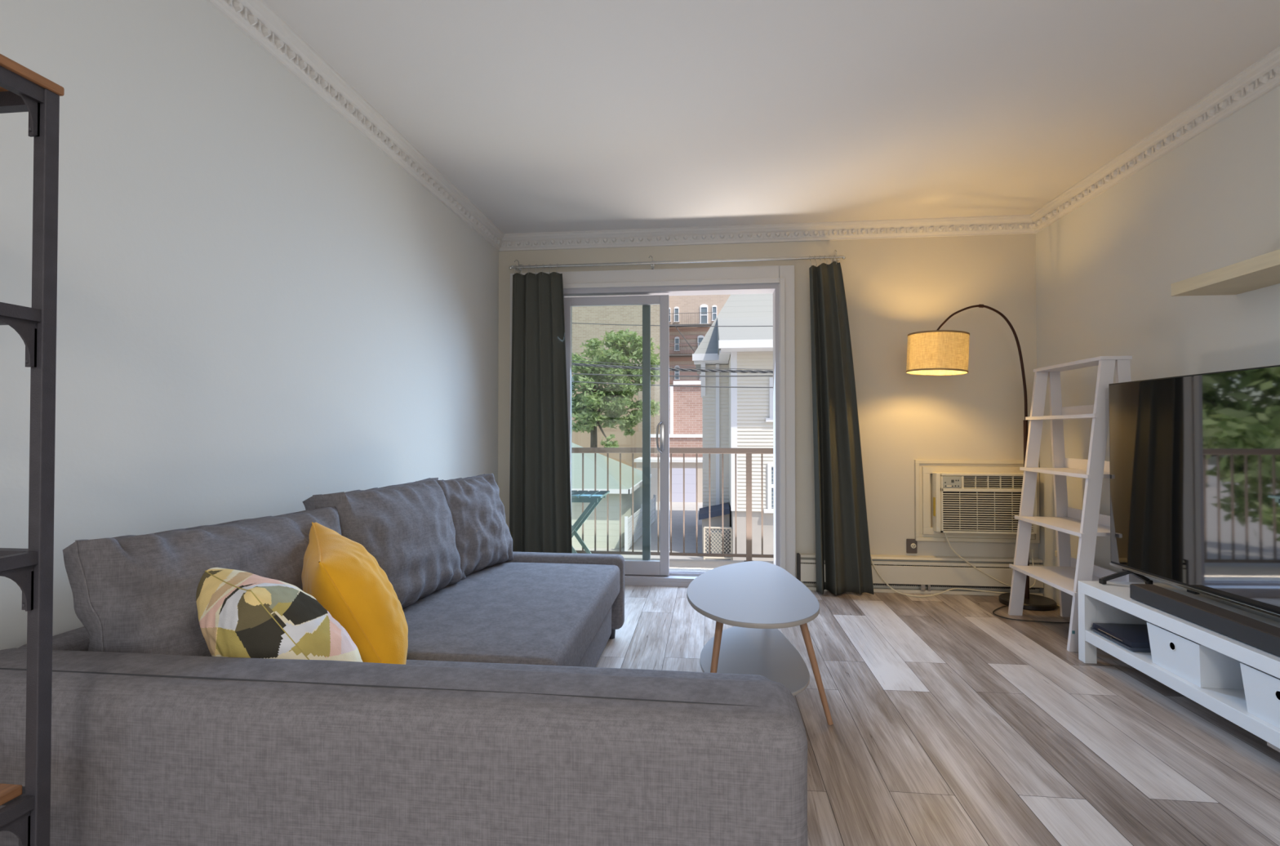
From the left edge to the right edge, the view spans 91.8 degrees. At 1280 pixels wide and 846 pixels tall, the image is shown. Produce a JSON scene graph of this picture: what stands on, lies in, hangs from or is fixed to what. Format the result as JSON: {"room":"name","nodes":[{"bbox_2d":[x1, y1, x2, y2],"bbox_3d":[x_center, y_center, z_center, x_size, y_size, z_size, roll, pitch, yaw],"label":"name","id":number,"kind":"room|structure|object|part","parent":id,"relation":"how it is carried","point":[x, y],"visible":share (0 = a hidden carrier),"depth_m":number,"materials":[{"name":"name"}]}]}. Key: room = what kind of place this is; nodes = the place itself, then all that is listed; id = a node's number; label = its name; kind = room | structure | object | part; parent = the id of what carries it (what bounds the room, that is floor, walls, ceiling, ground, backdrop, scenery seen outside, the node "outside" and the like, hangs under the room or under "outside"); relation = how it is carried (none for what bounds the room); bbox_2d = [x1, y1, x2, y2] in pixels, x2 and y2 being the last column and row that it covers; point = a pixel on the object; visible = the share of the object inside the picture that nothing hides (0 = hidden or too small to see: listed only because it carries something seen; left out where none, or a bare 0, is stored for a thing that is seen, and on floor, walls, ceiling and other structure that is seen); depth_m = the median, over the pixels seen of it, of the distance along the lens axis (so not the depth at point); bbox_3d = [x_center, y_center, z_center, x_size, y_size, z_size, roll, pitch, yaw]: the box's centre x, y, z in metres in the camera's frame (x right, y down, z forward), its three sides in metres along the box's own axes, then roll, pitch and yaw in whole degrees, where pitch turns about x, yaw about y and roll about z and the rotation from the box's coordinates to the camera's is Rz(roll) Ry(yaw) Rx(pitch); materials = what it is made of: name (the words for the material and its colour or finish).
{"room":"living room","nodes":[
{"label":"living room","id":0,"kind":"room"},
{"bbox_2d":[0,0,498,649],"bbox_3d":[-1.448,-0.146,1.004,0.120,2.660,7.110,0,-1,6],"label":"wall","id":1,"kind":"structure","parent":0,"point":[261,312],"depth_m":1.88,"materials":[{"name":"white paint"}]},
{"bbox_2d":[204,0,504,251],"bbox_3d":[-1.358,-1.323,1.010,0.062,0.106,6.870,0,-1,6],"label":"trim","id":2,"kind":"structure","parent":1,"relation":"attached to","point":[255,19],"depth_m":2.48,"materials":[{"name":"white paint"}]},
{"bbox_2d":[497,233,1038,577],"bbox_3d":[0.787,-0.051,4.270,3.600,2.560,0.120,0,-1,6],"label":"wall","id":3,"kind":"structure","parent":0,"point":[895,288],"depth_m":4.11,"materials":[{"name":"beige paint"}]},
{"bbox_2d":[509,265,795,577],"bbox_3d":[0.060,0.024,4.273,1.975,2.170,0.034,0,-1,6],"label":"trim","id":4,"kind":"structure","parent":3,"relation":"attached to","point":[784,275],"depth_m":4.18,"materials":[{"name":"white wood"}]},
{"bbox_2d":[563,283,779,586],"bbox_3d":[0.186,0.085,4.313,1.535,2.050,0.185,0,-1,6],"label":"door","id":5,"kind":"structure","parent":3,"relation":"in","point":[646,571],"depth_m":4.29,"materials":[{"name":"grey plastic"}]},
{"bbox_3d":[-0.235,0.081,4.392,0.620,1.940,0.030,0,-1,6],"label":"panel","id":6,"kind":"part","parent":5,"relation":"part of","materials":[{"name":"grey"}]},
{"bbox_3d":[-0.174,0.082,4.335,0.755,1.935,0.040,0,-1,6],"label":"sliding panel","id":7,"kind":"part","parent":5,"relation":"part of","materials":[{"name":"clear glass"}]},
{"bbox_3d":[0.136,0.099,4.258,0.072,0.222,0.027,1,-1,-40],"label":"handle","id":8,"kind":"part","parent":5,"relation":"part of","materials":[{"name":"silver metal"}]},
{"bbox_2d":[509,249,845,273],"bbox_3d":[0.223,-1.084,4.231,2.272,0.125,0.111,0,-1,6],"label":"curtain rod","id":9,"kind":"object","parent":3,"relation":"attached to","point":[652,263],"visible":0.9,"depth_m":4.19,"materials":[{"name":"silver metal"}]},
{"bbox_2d":[509,263,572,553],"bbox_3d":[-0.675,-0.009,4.258,0.453,2.177,0.080,0,-1,6],"label":"curtain","id":10,"kind":"object","parent":9,"relation":"hanging from","point":[540,511],"visible":0.92,"depth_m":4.25,"materials":[{"name":"grey fabric"}]},
{"bbox_3d":[0.218,-1.082,4.187,2.250,0.016,0.013,0,-1,6],"label":"rod","id":11,"kind":"part","parent":9,"relation":"part of","materials":[{"name":"silver metal"}]},
{"bbox_3d":[0.222,-1.099,4.227,2.250,0.016,0.013,0,-1,6],"label":"rod","id":12,"kind":"part","parent":9,"relation":"part of","materials":[{"name":"silver metal"}]},
{"bbox_2d":[808,255,874,595],"bbox_3d":[1.298,-0.004,4.004,0.390,2.196,0.133,0,-1,18],"label":"curtain","id":13,"kind":"object","parent":9,"relation":"hanging from","point":[842,531],"visible":1,"depth_m":4.01,"materials":[{"name":"grey fabric"}]},
{"bbox_2d":[499,214,1035,251],"bbox_3d":[0.777,-1.279,4.197,3.600,0.106,0.062,0,-1,6],"label":"trim","id":14,"kind":"structure","parent":3,"relation":"attached to","point":[1017,224],"depth_m":4.18,"materials":[{"name":"white paint"}]},
{"bbox_2d":[906,538,917,553],"bbox_3d":[1.788,0.809,4.077,0.066,0.095,0.020,0,-1,6],"label":"wall outlet","id":15,"kind":"object","parent":3,"relation":"attached to","point":[911,544],"visible":1,"depth_m":4.07,"materials":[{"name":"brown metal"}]},
{"bbox_2d":[911,542,915,548],"bbox_3d":[1.796,0.806,4.071,0.033,0.033,0.007,0,-1,6],"label":"socket","id":16,"kind":"object","parent":15,"relation":"attached to","point":[913,544],"depth_m":4.07,"materials":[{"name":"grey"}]},
{"bbox_2d":[796,552,1043,595],"bbox_3d":[1.806,0.989,4.044,1.522,0.235,0.074,0,-1,6],"label":"baseboard heater","id":17,"kind":"object","parent":3,"relation":"attached to","point":[911,574],"visible":0.72,"depth_m":4.01,"materials":[{"name":"beige metal"}]},
{"bbox_2d":[914,459,1039,542],"bbox_3d":[2.185,0.506,4.029,0.760,0.530,0.034,0,-1,6],"label":"trim","id":18,"kind":"structure","parent":3,"relation":"attached to","point":[923,531],"depth_m":4.04,"materials":[{"name":"beige"}]},
{"bbox_2d":[930,471,1036,533],"bbox_3d":[2.205,0.510,3.985,0.611,0.380,0.116,0,-1,6],"label":"air conditioner","id":19,"kind":"object","parent":3,"relation":"attached to","point":[962,502],"visible":0.73,"depth_m":3.95,"materials":[{"name":"beige plastic"}]},
{"bbox_3d":[1.992,0.377,3.964,0.111,0.074,0.021,0,-1,6],"label":"control panel","id":20,"kind":"part","parent":19,"relation":"part of","materials":[{"name":"grey plastic"}]},
{"bbox_2d":[942,491,1033,531],"bbox_3d":[2.204,0.562,3.936,0.541,0.250,0.012,0,-1,6],"label":"grille","id":21,"kind":"object","parent":19,"relation":"attached to","point":[962,511],"depth_m":3.95,"materials":[{"name":"beige plastic"}]},
{"bbox_2d":[945,532,1035,587],"bbox_3d":[2.231,0.874,3.960,0.553,0.351,0.060,0,-1,6],"label":"power cord","id":22,"kind":"object","parent":19,"relation":"hanging from","point":[952,548],"visible":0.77,"depth_m":3.94,"materials":[{"name":"beige plastic"}]},
{"bbox_2d":[262,0,1279,233],"bbox_3d":[0.401,-1.439,0.816,3.840,0.120,7.110,0,-1,6],"label":"ceiling","id":23,"kind":"structure","parent":0,"point":[545,115],"depth_m":2.51,"materials":[{"name":"white paint"}]},
{"bbox_2d":[595,585,1279,845],"bbox_3d":[0.406,1.122,0.830,3.600,0.120,6.970,0,-1,6],"label":"floor","id":24,"kind":"structure","parent":0,"point":[956,722],"depth_m":2.15,"materials":[{"name":"wood"}]},
{"bbox_2d":[0,53,64,845],"bbox_3d":[-1.142,0.277,0.754,0.515,1.567,0.394,0,-1,6],"label":"shelf unit","id":25,"kind":"object","parent":24,"relation":"on","point":[26,813],"visible":1,"depth_m":0.90,"materials":[{"name":"black metal"}]},
{"bbox_3d":[-1.120,0.547,0.932,0.465,0.018,0.018,0,-1,6],"label":"rail","id":26,"kind":"part","parent":25,"relation":"part of","materials":[{"name":"brown wood"}]},
{"bbox_3d":[-1.120,0.196,0.937,0.465,0.018,0.018,0,-1,6],"label":"rail","id":27,"kind":"part","parent":25,"relation":"part of","materials":[{"name":"black metal"}]},
{"bbox_3d":[-1.120,-0.479,0.946,0.465,0.022,0.018,0,-1,6],"label":"rail","id":28,"kind":"part","parent":25,"relation":"part of","materials":[{"name":"black metal"}]},
{"bbox_3d":[-0.899,0.544,0.727,0.014,0.018,0.340,0,-1,6],"label":"depth rail","id":29,"kind":"part","parent":25,"relation":"part of","materials":[{"name":"black metal"}]},
{"bbox_3d":[-0.899,0.193,0.731,0.014,0.018,0.340,0,-1,6],"label":"depth rail","id":30,"kind":"part","parent":25,"relation":"part of","materials":[{"name":"black metal"}]},
{"bbox_3d":[-0.899,-0.159,0.736,0.014,0.018,0.340,0,-1,6],"label":"depth rail","id":31,"kind":"part","parent":25,"relation":"part of","materials":[{"name":"black metal"}]},
{"bbox_3d":[-0.899,-0.482,0.741,0.014,0.022,0.340,0,-1,6],"label":"depth rail","id":32,"kind":"part","parent":25,"relation":"part of","materials":[{"name":"black metal"}]},
{"bbox_3d":[-0.879,0.286,0.909,0.020,1.553,0.020,0,-1,6],"label":"post","id":33,"kind":"part","parent":25,"relation":"part of","materials":[{"name":"black metal"}]},
{"bbox_2d":[0,551,808,845],"bbox_3d":[-0.417,0.772,2.123,1.657,0.616,2.255,0,-1,6],"label":"sofa","id":34,"kind":"object","parent":24,"relation":"on","point":[500,724],"visible":0.85,"depth_m":1.02,"materials":[{"name":"fabric"}]},
{"bbox_3d":[-1.187,0.756,2.255,0.094,0.554,1.965,0,-1,6],"label":"backrest frame","id":35,"kind":"part","parent":34,"relation":"part of","materials":[{"name":"fabric"}]},
{"bbox_2d":[62,506,341,656],"bbox_3d":[-1.069,0.482,1.671,0.320,0.474,0.827,0,-1,6],"label":"cushion","id":36,"kind":"object","parent":34,"relation":"on","point":[132,593],"visible":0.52,"depth_m":1.37,"materials":[{"name":"fabric"}]},
{"bbox_2d":[195,567,362,662],"bbox_3d":[-0.794,0.492,1.380,0.566,0.323,0.238,0,-1,6],"label":"throw pillow","id":37,"kind":"object","parent":34,"relation":"on","point":[242,613],"visible":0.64,"depth_m":1.31,"materials":[{"name":"multicoloured fabric"}]},
{"bbox_2d":[301,521,408,664],"bbox_3d":[-0.778,0.481,1.696,0.246,0.389,0.564,1,-1,-33],"label":"throw pillow","id":38,"kind":"object","parent":34,"relation":"on","point":[344,577],"visible":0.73,"depth_m":1.60,"materials":[{"name":"yellow fabric"}]},
{"bbox_2d":[302,477,466,608],"bbox_3d":[-0.947,0.477,2.424,0.329,0.483,0.795,0,-1,6],"label":"cushion","id":39,"kind":"object","parent":34,"relation":"on","point":[408,528],"visible":0.73,"depth_m":2.29,"materials":[{"name":"fabric"}]},
{"bbox_3d":[-0.531,0.734,1.105,1.610,0.566,0.204,0,-1,6],"label":"chaise panel","id":40,"kind":"part","parent":34,"relation":"part of","materials":[{"name":"fabric"}]},
{"bbox_2d":[415,473,513,577],"bbox_3d":[-0.838,0.493,2.985,0.316,0.473,0.571,0,-1,16],"label":"cushion","id":41,"kind":"object","parent":34,"relation":"on","point":[483,538],"visible":0.56,"depth_m":2.90,"materials":[{"name":"fabric"}]},
{"bbox_3d":[-0.638,0.770,2.499,0.946,0.161,1.325,0,-1,6],"label":"seat","id":42,"kind":"part","parent":34,"relation":"part of","materials":[{"name":"fabric"}]},
{"bbox_3d":[-0.597,0.860,3.219,1.039,0.371,0.114,0,-1,6],"label":"armrest","id":43,"kind":"part","parent":34,"relation":"part of","materials":[{"name":"fabric"}]},
{"bbox_3d":[-0.439,0.747,1.499,1.561,0.141,0.606,0,-1,6],"label":"chaise seat","id":44,"kind":"part","parent":34,"relation":"part of","materials":[{"name":"fabric"}]},
{"bbox_3d":[-0.658,0.942,2.471,0.910,0.188,1.270,0,-1,6],"label":"seat","id":45,"kind":"part","parent":34,"relation":"part of","materials":[{"name":"fabric"}]},
{"bbox_2d":[686,560,832,724],"bbox_3d":[0.469,0.891,2.628,0.533,0.399,1.049,0,-1,6],"label":"coffee table","id":46,"kind":"object","parent":24,"relation":"on","point":[759,598],"visible":0.88,"depth_m":2.44,"materials":[{"name":"grey laminate"}]},
{"bbox_3d":[0.267,0.892,2.255,0.029,0.387,0.191,0,-1,28],"label":"leg","id":47,"kind":"part","parent":46,"relation":"part of","materials":[{"name":"brown wood"}]},
{"bbox_2d":[699,626,809,695],"bbox_3d":[0.450,0.940,2.521,0.410,0.014,0.833,0,-1,6],"label":"shelf","id":48,"kind":"object","parent":46,"relation":"attached to","point":[767,653],"depth_m":2.46,"materials":[{"name":"grey laminate"}]},
{"bbox_3d":[0.638,0.892,2.267,0.135,0.384,0.029,-1,-1,34],"label":"leg","id":49,"kind":"part","parent":46,"relation":"part of","materials":[{"name":"brown wood"}]},
{"bbox_2d":[870,553,1059,606],"bbox_3d":[2.124,0.968,3.863,1.224,0.270,0.492,-1,-1,37],"label":"extension cord","id":50,"kind":"object","parent":24,"relation":"on","point":[883,580],"visible":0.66,"depth_m":3.96,"materials":[{"name":"beige plastic"}]},
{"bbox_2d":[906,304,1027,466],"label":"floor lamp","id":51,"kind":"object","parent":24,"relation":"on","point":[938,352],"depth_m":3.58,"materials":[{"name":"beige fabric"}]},
{"bbox_3d":[1.771,-0.412,3.693,0.342,0.238,0.332,0,-1,6],"label":"lamp shade","id":52,"kind":"part","parent":51,"relation":"part of","materials":[{"name":"fabric"}]},
{"bbox_3d":[1.771,-0.412,3.693,0.345,0.242,0.335,0,-1,6],"label":"shade trim","id":53,"kind":"part","parent":51,"relation":"part of","materials":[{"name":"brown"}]},
{"bbox_3d":[2.068,-0.355,3.736,0.617,0.713,0.033,0,-1,-10],"label":"arc arm","id":54,"kind":"part","parent":51,"relation":"part of","materials":[{"name":"brown metal"}]},
{"bbox_2d":[1008,355,1143,651],"bbox_3d":[2.256,0.390,3.254,0.348,1.410,0.647,0,-1,6],"label":"ladder shelf","id":55,"kind":"object","parent":24,"relation":"on","point":[1087,523],"visible":0.78,"depth_m":3.36,"materials":[{"name":"white paint"}]},
{"bbox_2d":[1077,580,1279,751],"bbox_3d":[2.110,0.897,2.048,0.352,0.362,1.602,0,-1,6],"label":"tv stand","id":56,"kind":"object","parent":24,"relation":"on","point":[1110,602],"visible":0.59,"depth_m":2.33,"materials":[{"name":"white wood"}]},
{"bbox_3d":[2.046,0.933,2.836,0.050,0.312,0.050,0,-1,6],"label":"leg","id":57,"kind":"part","parent":56,"relation":"part of","materials":[{"name":"white wood"}]},
{"bbox_2d":[1090,622,1151,652],"bbox_3d":[2.152,0.916,2.648,0.280,0.039,0.260,0,-1,6],"label":"game console","id":58,"kind":"object","parent":56,"relation":"on","point":[1134,637],"visible":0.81,"depth_m":2.65,"materials":[{"name":"grey plastic"}]},
{"bbox_3d":[2.196,0.882,2.819,0.252,0.210,0.044,0,-1,6],"label":"panel","id":59,"kind":"part","parent":56,"relation":"part of","materials":[{"name":"white wood"}]},
{"bbox_2d":[1098,364,1279,617],"bbox_3d":[2.146,0.263,2.157,0.218,0.910,1.457,0,-1,4],"label":"television","id":60,"kind":"object","parent":56,"relation":"on","point":[1194,460],"visible":0.93,"depth_m":2.38,"materials":[{"name":"black plastic"}]},
{"bbox_2d":[1146,622,1244,688],"bbox_3d":[2.130,0.855,2.283,0.316,0.152,0.263,0,-1,6],"label":"storage box","id":61,"kind":"object","parent":56,"relation":"on","point":[1203,666],"visible":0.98,"depth_m":2.21,"materials":[{"name":"white plastic"}]},
{"bbox_2d":[1129,583,1279,656],"bbox_3d":[2.013,0.686,2.102,0.090,0.062,0.906,0,-1,6],"label":"soundbar","id":62,"kind":"object","parent":56,"relation":"on","point":[1257,633],"visible":1,"depth_m":2.15,"materials":[{"name":"grey plastic"}]},
{"bbox_2d":[1240,662,1279,728],"bbox_3d":[2.082,0.849,1.851,0.316,0.152,0.273,0,-1,6],"label":"storage box","id":63,"kind":"object","parent":56,"relation":"on","point":[1261,688],"visible":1,"depth_m":1.93,"materials":[{"name":"white plastic"}]},
{"bbox_3d":[1.924,0.979,1.817,0.026,0.013,0.163,0,-1,6],"label":"support plate","id":64,"kind":"part","parent":56,"relation":"part of","materials":[{"name":"white wood"}]},
{"bbox_2d":[1035,85,1279,622],"bbox_3d":[2.249,-0.152,0.592,0.120,2.660,7.110,0,-1,6],"label":"wall","id":65,"kind":"structure","parent":0,"point":[1106,269],"depth_m":2.92,"materials":[{"name":"white paint"}]},
{"bbox_2d":[1030,45,1279,233],"bbox_3d":[2.159,-1.329,0.618,0.062,0.106,6.870,0,-1,6],"label":"trim","id":66,"kind":"structure","parent":65,"relation":"attached to","point":[1262,77],"depth_m":2.79,"materials":[{"name":"white paint"}]},
{"bbox_2d":[1170,248,1279,296],"bbox_3d":[2.218,-0.548,1.958,0.241,0.050,1.108,0,-1,6],"label":"floating shelf","id":67,"kind":"object","parent":65,"relation":"attached to","point":[1261,271],"visible":1,"depth_m":2.28,"materials":[{"name":"white wood"}]},
{"label":"outside","id":68,"kind":"structure","parent":0,"visible":0},
{"bbox_2d":[572,322,773,326],"bbox_3d":[0.803,-2.297,12.520,16.596,0.772,0.016,0,-1,6],"label":"overhead wire","id":69,"kind":"object","parent":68,"point":[572,322],"visible":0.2,"depth_m":12.51,"materials":[{"name":"grey"}]},
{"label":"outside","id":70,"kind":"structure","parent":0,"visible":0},
{"bbox_2d":[572,362,773,373],"bbox_3d":[0.802,-1.455,12.509,16.585,0.987,0.065,0,-1,6],"label":"overhead wire","id":71,"kind":"object","parent":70,"point":[573,363],"visible":0.23,"depth_m":12.48,"materials":[{"name":"grey"}]},
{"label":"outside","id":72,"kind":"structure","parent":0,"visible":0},
{"bbox_2d":[572,360,773,369],"bbox_3d":[0.803,-1.533,12.510,16.580,1.038,0.011,0,-1,6],"label":"overhead wire","id":73,"kind":"object","parent":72,"point":[572,360],"visible":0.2,"depth_m":12.49,"materials":[{"name":"grey"}]},
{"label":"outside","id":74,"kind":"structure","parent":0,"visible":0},
{"bbox_2d":[572,373,773,376],"bbox_3d":[0.803,-1.239,12.505,16.578,0.636,0.024,0,-1,6],"label":"overhead wire","id":75,"kind":"object","parent":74,"point":[572,373],"visible":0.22,"depth_m":12.54,"materials":[{"name":"grey"}]},
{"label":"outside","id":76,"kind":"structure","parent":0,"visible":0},
{"bbox_2d":[572,380,773,387],"bbox_3d":[0.802,-1.098,12.503,16.574,0.828,0.022,0,-1,6],"label":"overhead wire","id":77,"kind":"object","parent":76,"point":[572,380],"visible":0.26,"depth_m":12.48,"materials":[{"name":"grey"}]},
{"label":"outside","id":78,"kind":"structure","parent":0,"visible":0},
{"bbox_2d":[573,501,730,559],"bbox_3d":[5.236,4.600,46.985,120.000,0.200,85.330,0,-1,6],"label":"ground","id":79,"kind":"structure","parent":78,"point":[677,507],"depth_m":22.85,"materials":[{"name":"concrete"}]},
{"bbox_2d":[571,372,638,431],"bbox_3d":[-14.481,0.398,47.090,28.797,8.206,0.400,0,-1,6],"label":"brick wall","id":80,"kind":"structure","parent":79,"relation":"on","point":[606,428],"depth_m":45.52,"materials":[{"name":"beige brick"}]},
{"bbox_2d":[571,431,642,468],"bbox_3d":[-14.179,2.565,46.121,29.606,3.846,0.600,0,-1,6],"label":"brick wall","id":81,"kind":"structure","parent":79,"relation":"on","point":[583,439],"depth_m":44.42,"materials":[{"name":"beige brick"}]},
{"bbox_2d":[571,442,651,548],"bbox_3d":[-3.497,2.427,24.043,7.260,3.512,7.320,0,-1,6],"label":"garage","id":82,"kind":"structure","parent":79,"relation":"on","point":[576,458],"depth_m":20.63,"materials":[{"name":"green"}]},
{"bbox_2d":[571,328,671,447],"bbox_3d":[-1.466,-0.225,31.225,6.092,9.026,4.118,0,-1,6],"label":"tree","id":83,"kind":"object","parent":79,"relation":"on","point":[584,406],"visible":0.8,"depth_m":30.72,"materials":[{"name":"green plant"}]},
{"bbox_2d":[624,494,655,551],"bbox_3d":[0.096,3.595,23.134,0.104,1.150,7.011,0,-1,9],"label":"fence","id":84,"kind":"object","parent":79,"relation":"on","point":[637,524],"visible":0.77,"depth_m":21.59,"materials":[{"name":"white"}]},
{"bbox_3d":[-0.435,3.548,19.722,0.100,1.150,0.100,0,-1,6],"label":"post","id":85,"kind":"part","parent":84,"relation":"part of","materials":[{"name":"white"}]},
{"bbox_3d":[0.627,3.642,26.546,0.100,1.150,0.100,0,-1,6],"label":"post","id":86,"kind":"part","parent":84,"relation":"part of","materials":[{"name":"white"}]},
{"bbox_2d":[572,294,730,434],"bbox_3d":[-3.590,-7.745,58.257,48.000,24.800,13.220,0,-1,6],"label":"apartment building","id":87,"kind":"structure","parent":79,"relation":"on","point":[684,310],"depth_m":51.73,"materials":[{"name":"beige brick"}]},
{"bbox_3d":[3.071,-9.059,52.092,0.301,1.083,0.025,0,-1,6],"label":"pane","id":88,"kind":"part","parent":87,"relation":"part of","materials":[{"name":"grey glass"}]},
{"bbox_3d":[3.105,-4.161,51.920,0.301,0.989,0.025,0,-1,6],"label":"pane","id":89,"kind":"part","parent":87,"relation":"part of","materials":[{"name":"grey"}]},
{"bbox_3d":[3.105,-6.563,51.953,0.301,0.990,0.025,0,-1,6],"label":"pane","id":90,"kind":"part","parent":87,"relation":"part of","materials":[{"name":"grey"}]},
{"bbox_3d":[5.350,-8.975,51.837,0.497,1.359,0.025,0,-1,6],"label":"pane","id":91,"kind":"part","parent":87,"relation":"part of","materials":[{"name":"grey glass"}]},
{"bbox_3d":[6.215,-9.111,51.743,0.297,1.121,0.025,0,-1,6],"label":"pane","id":92,"kind":"part","parent":87,"relation":"part of","materials":[{"name":"grey glass"}]},
{"bbox_2d":[634,457,702,502],"bbox_3d":[2.351,3.171,35.191,5.067,2.331,2.850,0,-1,6],"label":"garage","id":93,"kind":"structure","parent":79,"relation":"on","point":[677,462],"depth_m":33.87,"materials":[{"name":"beige paint"}]},
{"bbox_3d":[0.814,3.397,34.061,0.446,1.848,0.070,0,-1,6],"label":"door","id":94,"kind":"part","parent":93,"relation":"part of","materials":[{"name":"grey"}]},
{"bbox_3d":[2.416,3.395,33.877,1.414,1.848,0.080,0,-1,6],"label":"garage door","id":95,"kind":"part","parent":93,"relation":"part of","materials":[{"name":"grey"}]},
{"bbox_2d":[650,380,702,457],"bbox_3d":[4.485,0.882,42.205,7.566,7.104,11.100,0,-1,6],"label":"brick building","id":96,"kind":"structure","parent":79,"relation":"on","point":[686,403],"depth_m":39.86,"materials":[{"name":"red brick"}]},
{"bbox_2d":[698,502,729,553],"bbox_3d":[2.388,3.386,19.994,0.961,1.481,1.560,0,-1,6],"label":"bulkhead","id":97,"kind":"object","parent":79,"relation":"on","point":[715,510],"visible":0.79,"depth_m":19.41,"materials":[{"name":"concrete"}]},
{"bbox_2d":[710,529,724,556],"bbox_3d":[2.358,3.714,18.981,0.395,0.798,0.510,0,-1,6],"label":"utility box","id":98,"kind":"object","parent":79,"relation":"on","point":[716,531],"visible":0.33,"depth_m":18.76,"materials":[{"name":"grey"}]},
{"bbox_3d":[2.358,3.340,18.987,0.395,0.050,0.510,0,-1,6],"label":"lid","id":99,"kind":"part","parent":98,"relation":"part of","materials":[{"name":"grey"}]},
{"bbox_2d":[702,526,732,559],"bbox_3d":[2.313,3.594,18.410,0.880,1.021,0.070,0,-1,6],"label":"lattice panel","id":100,"kind":"object","parent":79,"relation":"on","point":[730,528],"visible":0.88,"depth_m":18.40,"materials":[{"name":"beige"}]},
{"bbox_2d":[692,293,773,560],"bbox_3d":[7.077,-2.039,21.771,10.342,12.380,10.220,0,-1,6],"label":"house","id":101,"kind":"structure","parent":79,"relation":"on","point":[733,417],"depth_m":18.08,"materials":[{"name":"beige"}]},
{"bbox_3d":[4.114,1.874,17.913,0.629,1.216,0.025,0,-1,6],"label":"pane","id":102,"kind":"part","parent":101,"relation":"part of","materials":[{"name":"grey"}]},
{"bbox_3d":[0.479,1.059,4.289,10.000,5.700,0.120,0,-1,6],"label":"wall","id":103,"kind":"structure","parent":0,"visible":0},
{"bbox_2d":[624,557,773,568],"bbox_3d":[0.554,1.309,4.957,6.400,0.180,1.230,0,-1,6],"label":"balcony slab","id":104,"kind":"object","parent":103,"relation":"attached to","point":[673,562],"depth_m":5.43,"materials":[{"name":"concrete"}]},
{"bbox_2d":[571,489,609,553],"bbox_3d":[-0.548,0.895,5.020,0.542,0.657,0.440,0,-1,6],"label":"folding table","id":105,"kind":"object","parent":104,"relation":"on","point":[594,497],"visible":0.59,"depth_m":4.90,"materials":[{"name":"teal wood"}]},
{"bbox_3d":[-0.587,0.904,4.843,0.464,0.632,0.014,0,-1,6],"label":"leg","id":106,"kind":"part","parent":105,"relation":"part of","materials":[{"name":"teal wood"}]},
{"bbox_3d":[-0.549,0.909,5.181,0.464,0.632,0.014,0,-1,6],"label":"leg","id":107,"kind":"part","parent":105,"relation":"part of","materials":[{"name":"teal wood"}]},
{"bbox_3d":[-0.593,0.915,4.873,0.484,0.613,0.014,0,-1,6],"label":"leg","id":108,"kind":"part","parent":105,"relation":"part of","materials":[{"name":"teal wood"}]},
{"bbox_3d":[-0.582,0.600,4.839,0.510,0.035,0.025,0,-1,6],"label":"rail","id":109,"kind":"part","parent":105,"relation":"part of","materials":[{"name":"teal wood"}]},
{"bbox_3d":[-0.556,0.920,5.211,0.484,0.613,0.014,0,-1,6],"label":"leg","id":110,"kind":"part","parent":105,"relation":"part of","materials":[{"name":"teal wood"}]},
{"bbox_2d":[571,447,773,561],"bbox_3d":[0.614,0.724,5.506,6.200,1.005,0.080,0,-1,6],"label":"balcony railing","id":111,"kind":"object","parent":104,"relation":"on","point":[748,451],"visible":0.22,"depth_m":5.52,"materials":[{"name":"brown metal"}]},
{"bbox_3d":[0.614,0.246,5.513,6.200,0.050,0.050,0,-1,6],"label":"rail","id":112,"kind":"part","parent":111,"relation":"part of","materials":[{"name":"brown metal"}]},
{"bbox_3d":[0.614,1.169,5.500,6.200,0.025,0.020,0,-1,6],"label":"rail","id":113,"kind":"part","parent":111,"relation":"part of","materials":[{"name":"brown metal"}]},
{"bbox_3d":[0.961,0.748,5.468,0.080,0.956,0.080,0,-1,6],"label":"post","id":114,"kind":"part","parent":111,"relation":"part of","materials":[{"name":"brown metal"}]},
{"bbox_2d":[669,568,711,571],"bbox_3d":[0.211,1.153,4.529,2.135,0.120,0.300,0,-1,6],"label":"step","id":115,"kind":"structure","parent":104,"relation":"on","point":[670,569],"depth_m":4.60,"materials":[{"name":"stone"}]}
]}

